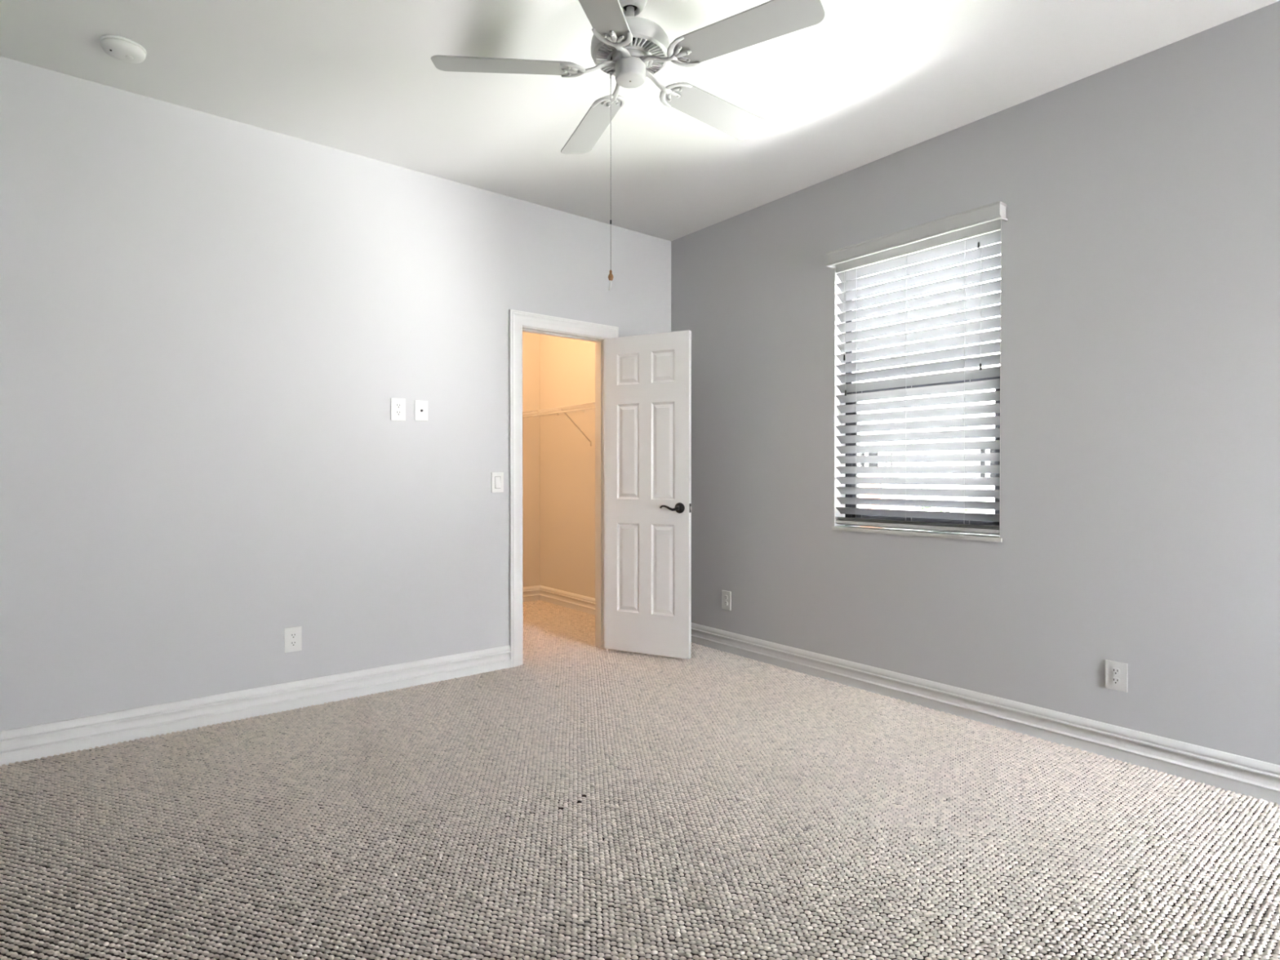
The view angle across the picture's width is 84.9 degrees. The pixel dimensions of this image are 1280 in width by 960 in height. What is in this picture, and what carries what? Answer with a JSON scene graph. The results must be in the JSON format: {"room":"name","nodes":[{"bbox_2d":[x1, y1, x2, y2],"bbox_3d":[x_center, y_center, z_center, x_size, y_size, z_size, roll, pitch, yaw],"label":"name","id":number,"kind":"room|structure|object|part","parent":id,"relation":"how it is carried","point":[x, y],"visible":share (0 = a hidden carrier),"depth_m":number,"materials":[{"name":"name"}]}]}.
{"room":"empty bedroom","nodes":[
{"label":"empty bedroom","id":0,"kind":"room"},
{"bbox_2d":[0,56,671,731],"bbox_3d":[-1.209,-0.283,3.963,4.070,2.840,0.120,0,1,-39],"label":"wall","id":1,"kind":"structure","parent":0,"point":[211,326],"depth_m":3.33,"materials":[{"name":"grey paint"}]},
{"bbox_2d":[0,644,512,765],"bbox_3d":[-1.216,1.069,3.878,3.700,0.138,0.020,0,1,-39],"label":"baseboard","id":2,"kind":"structure","parent":1,"relation":"attached to","point":[37,741],"depth_m":3.30,"materials":[{"name":"white paint"}]},
{"bbox_2d":[284,626,302,653],"bbox_3d":[-1.722,0.792,3.478,0.079,0.122,0.009,0,1,-39],"label":"power outlet","id":3,"kind":"object","parent":1,"relation":"attached to","point":[292,635],"visible":1,"depth_m":3.48,"materials":[{"name":"white plastic"}]},
{"bbox_2d":[289,640,296,646],"bbox_3d":[-1.721,0.811,3.476,0.029,0.029,0.003,0,1,-39],"label":"receptacle","id":4,"kind":"object","parent":3,"relation":"attached to","point":[292,643],"depth_m":3.47,"materials":[{"name":"white plastic"}]},
{"bbox_2d":[289,632,296,638],"bbox_3d":[-1.721,0.772,3.476,0.029,0.029,0.003,0,1,-39],"label":"receptacle","id":5,"kind":"object","parent":3,"relation":"attached to","point":[292,635],"depth_m":3.47,"materials":[{"name":"white plastic"}]},
{"bbox_2d":[391,397,405,421],"bbox_3d":[-1.311,-0.383,3.798,0.079,0.120,0.009,0,1,-39],"label":"power outlet","id":6,"kind":"object","parent":1,"relation":"attached to","point":[397,405],"visible":1,"depth_m":3.79,"materials":[{"name":"white plastic"}]},
{"bbox_2d":[395,410,401,415],"bbox_3d":[-1.309,-0.363,3.796,0.029,0.029,0.003,0,1,-39],"label":"receptacle","id":7,"kind":"object","parent":6,"relation":"attached to","point":[397,412],"depth_m":3.80,"materials":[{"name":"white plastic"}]},
{"bbox_2d":[395,403,401,408],"bbox_3d":[-1.309,-0.402,3.795,0.029,0.029,0.003,0,1,-39],"label":"receptacle","id":8,"kind":"object","parent":6,"relation":"attached to","point":[397,405],"depth_m":3.80,"materials":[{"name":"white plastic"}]},
{"bbox_2d":[414,400,427,421],"bbox_3d":[-1.208,-0.384,3.876,0.072,0.111,0.016,0,1,-39],"label":"outlet","id":9,"kind":"object","parent":1,"relation":"attached to","point":[420,406],"visible":1,"depth_m":3.87,"materials":[{"name":"white plastic"}]},
{"bbox_2d":[491,472,503,492],"bbox_3d":[-0.846,0.015,4.168,0.078,0.120,0.014,0,1,-39],"label":"light switch","id":10,"kind":"object","parent":1,"relation":"attached to","point":[497,478],"visible":1,"depth_m":4.17,"materials":[{"name":"white plastic"}]},
{"bbox_2d":[522,331,539,586],"bbox_3d":[-1.660,-0.299,6.002,2.010,2.840,0.120,0,1,-39],"label":"wall","id":11,"kind":"structure","parent":0,"point":[531,341],"depth_m":6.45,"materials":[{"name":"white paint"}]},
{"bbox_2d":[0,0,1279,240],"bbox_3d":[0.116,-1.765,2.293,4.070,0.150,8.115,0,1,-39],"label":"ceiling","id":12,"kind":"structure","parent":0,"point":[871,81],"depth_m":2.96,"materials":[{"name":"white paint"}]},
{"bbox_2d":[99,34,146,63],"bbox_3d":[-2.018,-1.673,2.736,0.148,0.041,0.148,0,1,-39],"label":"smoke detector","id":13,"kind":"object","parent":12,"relation":"attached to","point":[121,48],"visible":1,"depth_m":2.70,"materials":[{"name":"white plastic"}]},
{"bbox_2d":[431,0,825,290],"bbox_3d":[-0.001,-1.170,2.423,1.230,1.042,1.279,0,1,-39],"label":"ceiling fan","id":14,"kind":"object","parent":12,"relation":"hanging from","point":[626,46],"visible":1,"depth_m":2.33,"materials":[{"name":"white metal"}]},
{"bbox_3d":[-0.448,-1.395,2.359,0.488,0.006,0.138,0,12,-4],"label":"blade","id":15,"kind":"part","parent":14,"relation":"part of","materials":[{"name":"white wood"}]},
{"bbox_3d":[-0.190,-1.398,2.775,0.138,0.006,0.488,-13,5,-22],"label":"blade","id":16,"kind":"part","parent":14,"relation":"part of","materials":[{"name":"white wood"}]},
{"bbox_3d":[-0.132,-1.392,1.986,0.138,0.006,0.488,12,3,13],"label":"blade","id":17,"kind":"part","parent":14,"relation":"part of","materials":[{"name":"white wood"}]},
{"bbox_3d":[-0.102,-0.666,2.395,0.013,0.035,0.009,0,0,0],"label":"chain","id":18,"kind":"part","parent":14,"relation":"part of","materials":[{"name":"brown wood"}]},
{"bbox_3d":[-0.092,-1.057,2.392,0.021,0.682,0.004,0,0,0],"label":"pull chain","id":19,"kind":"part","parent":14,"relation":"part of","materials":[{"name":"silver metal"}]},
{"bbox_3d":[0.285,-1.397,2.658,0.488,0.006,0.138,0,-11,-40],"label":"blade","id":20,"kind":"part","parent":14,"relation":"part of","materials":[{"name":"white wood"}]},
{"bbox_3d":[0.321,-1.393,2.170,0.488,0.006,0.138,0,-12,32],"label":"blade","id":21,"kind":"part","parent":14,"relation":"part of","materials":[{"name":"white wood"}]},
{"bbox_2d":[0,608,1279,959],"bbox_3d":[0.116,1.225,2.316,4.070,0.150,8.115,0,1,-39],"label":"floor","id":22,"kind":"structure","parent":0,"point":[28,948],"depth_m":1.98,"materials":[{"name":"beige carpet"}]},
{"bbox_2d":[0,600,1279,959],"bbox_3d":[-0.295,1.141,2.742,3.716,0.011,6.692,0,1,-39],"label":"carpet","id":23,"kind":"object","parent":22,"relation":"on","point":[557,624],"visible":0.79,"depth_m":2.32,"materials":[{"name":"beige carpet"}]},
{"bbox_2d":[508,309,691,667],"bbox_3d":[-0.261,0.055,4.347,0.980,2.159,0.747,0,1,-39],"label":"door","id":24,"kind":"structure","parent":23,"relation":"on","point":[643,382],"depth_m":4.45,"materials":[{"name":"white paint"}]},
{"bbox_3d":[-0.467,0.054,4.468,0.809,2.159,0.020,0,1,-39],"label":"casing","id":25,"kind":"part","parent":24,"relation":"part of","materials":[{"name":"white paint"}]},
{"bbox_3d":[-0.511,0.089,4.523,0.667,2.088,0.124,0,1,-39],"label":"frame","id":26,"kind":"part","parent":24,"relation":"part of","materials":[{"name":"white paint"}]},
{"bbox_3d":[0.198,0.174,4.350,0.147,0.067,0.059,0,1,27],"label":"lever handle","id":27,"kind":"part","parent":24,"relation":"part of","materials":[{"name":"black metal"}]},
{"bbox_2d":[539,0,1279,764],"bbox_3d":[1.646,-0.279,3.449,0.250,2.840,7.995,0,1,-39],"label":"wall","id":28,"kind":"structure","parent":0,"point":[1140,482],"depth_m":3.03,"materials":[{"name":"grey paint"}]},
{"bbox_2d":[522,585,595,614],"bbox_3d":[-1.075,1.058,5.280,1.770,0.138,1.755,0,1,-39],"label":"baseboard","id":29,"kind":"structure","parent":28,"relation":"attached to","point":[566,599],"depth_m":6.22,"materials":[{"name":"white paint"}]},
{"bbox_2d":[522,401,595,446],"bbox_3d":[-0.515,-0.438,5.739,0.308,0.314,1.694,0,1,-39],"label":"wire shelf","id":30,"kind":"object","parent":28,"relation":"attached to","point":[578,407],"visible":0.66,"depth_m":5.78,"materials":[{"name":"white metal"}]},
{"bbox_2d":[721,590,731,610],"bbox_3d":[0.567,0.790,4.601,0.009,0.122,0.079,0,1,-39],"label":"power outlet","id":31,"kind":"object","parent":28,"relation":"attached to","point":[726,595],"visible":1,"depth_m":4.60,"materials":[{"name":"white plastic"}]},
{"bbox_2d":[831,218,1002,542],"bbox_3d":[1.440,-0.464,3.630,0.184,1.493,0.928,0,1,-39],"label":"window","id":32,"kind":"structure","parent":28,"relation":"in","point":[995,538],"depth_m":3.84,"materials":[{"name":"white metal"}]},
{"bbox_2d":[826,200,1007,535],"bbox_3d":[1.380,-0.503,3.571,0.132,1.521,0.949,0,1,-39],"label":"window blind","id":33,"kind":"object","parent":32,"relation":"attached to","point":[982,241],"visible":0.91,"depth_m":3.55,"materials":[{"name":"white plastic"}]},
{"bbox_3d":[1.132,-0.931,3.877,0.007,0.482,0.006,0,1,-39],"label":"pull cord","id":34,"kind":"part","parent":33,"relation":"part of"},
{"bbox_3d":[1.137,-0.834,3.871,0.007,0.677,0.006,0,1,-39],"label":"pull cord","id":35,"kind":"part","parent":33,"relation":"part of","materials":[{"name":"white fabric"}]},
{"bbox_3d":[1.204,-0.470,3.849,0.055,1.403,0.002,0,1,-39],"label":"ladder cord","id":36,"kind":"part","parent":33,"relation":"part of","materials":[{"name":"white fabric"}]},
{"bbox_3d":[1.389,-0.469,3.617,0.055,1.403,0.002,0,1,-39],"label":"ladder cord","id":37,"kind":"part","parent":33,"relation":"part of","materials":[{"name":"white fabric"}]},
{"bbox_3d":[1.401,0.242,3.607,0.058,0.018,0.900,16,-9,-38],"label":"rail","id":38,"kind":"part","parent":33,"relation":"part of","materials":[{"name":"white plastic"}]},
{"bbox_3d":[1.579,-0.467,3.379,0.055,1.403,0.002,0,1,-39],"label":"ladder cord","id":39,"kind":"part","parent":33,"relation":"part of","materials":[{"name":"white fabric"}]},
{"bbox_3d":[1.602,-0.857,3.289,0.007,0.622,0.002,0,1,-39],"label":"pull cord","id":40,"kind":"part","parent":33,"relation":"part of","materials":[{"name":"white fabric"}]},
{"bbox_3d":[1.413,0.273,3.614,0.114,0.020,0.928,0,1,-39],"label":"sill","id":41,"kind":"part","parent":32,"relation":"part of","materials":[{"name":"white stone"}]},
{"bbox_3d":[1.474,-0.147,3.662,0.034,0.720,0.822,0,1,-39],"label":"sash","id":42,"kind":"part","parent":32,"relation":"part of","materials":[{"name":"grey metal"}]},
{"bbox_2d":[691,622,1279,805],"bbox_3d":[2.087,1.078,2.690,0.020,0.138,6.000,0,1,-39],"label":"baseboard","id":43,"kind":"structure","parent":28,"relation":"attached to","point":[1257,779],"depth_m":3.11,"materials":[{"name":"white paint"}]},
{"bbox_2d":[1105,659,1127,692],"bbox_3d":[1.950,0.803,2.868,0.009,0.117,0.079,0,1,-39],"label":"power outlet","id":44,"kind":"object","parent":28,"relation":"attached to","point":[1116,673],"visible":1,"depth_m":2.86,"materials":[{"name":"white plastic"}]},
{"bbox_2d":[1111,677,1119,684],"bbox_3d":[1.948,0.822,2.867,0.003,0.029,0.029,0,1,-39],"label":"receptacle","id":45,"kind":"object","parent":44,"relation":"attached to","point":[1115,681],"depth_m":2.87,"materials":[{"name":"white plastic"}]},
{"bbox_2d":[1111,667,1119,675],"bbox_3d":[1.948,0.783,2.866,0.003,0.029,0.029,0,1,-39],"label":"receptacle","id":46,"kind":"object","parent":44,"relation":"attached to","point":[1115,671],"depth_m":2.87,"materials":[{"name":"white plastic"}]},
{"label":"outside","id":47,"kind":"structure","parent":0,"visible":0},
{"bbox_3d":[2.803,1.463,8.383,2.200,0.120,12.000,0,1,-39],"label":"lawn","id":48,"kind":"structure","parent":47,"visible":0},
{"bbox_2d":[860,291,1000,535],"bbox_3d":[6.007,-0.817,10.924,7.000,4.400,13.000,0,1,-39],"label":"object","id":49,"kind":"structure","parent":48,"relation":"on","point":[973,463],"depth_m":9.03,"materials":[{"name":"paint"}]},
{"bbox_3d":[3.150,0.672,9.690,0.060,1.440,0.420,0,1,-39],"label":"brick panel","id":50,"kind":"part","parent":49,"relation":"part of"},
{"bbox_3d":[3.141,-0.292,9.669,0.050,0.470,0.470,0,1,-39],"label":"window trim","id":51,"kind":"part","parent":49,"relation":"part of","materials":[{"name":"paint"}]},
{"bbox_3d":[3.353,-0.170,9.405,0.050,0.490,0.210,0,1,-39],"label":"window trim","id":52,"kind":"part","parent":49,"relation":"part of","materials":[{"name":"paint"}]},
{"bbox_3d":[4.171,-0.172,8.381,0.050,0.490,0.290,0,1,-39],"label":"window trim","id":53,"kind":"part","parent":49,"relation":"part of","materials":[{"name":"paint"}]},
{"bbox_2d":[918,499,968,511],"bbox_3d":[3.290,0.807,7.596,0.552,1.176,0.570,0,1,34],"label":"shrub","id":54,"kind":"object","parent":48,"relation":"on","point":[922,508],"visible":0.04,"depth_m":7.62,"materials":[{"name":"green plant"}]}
]}

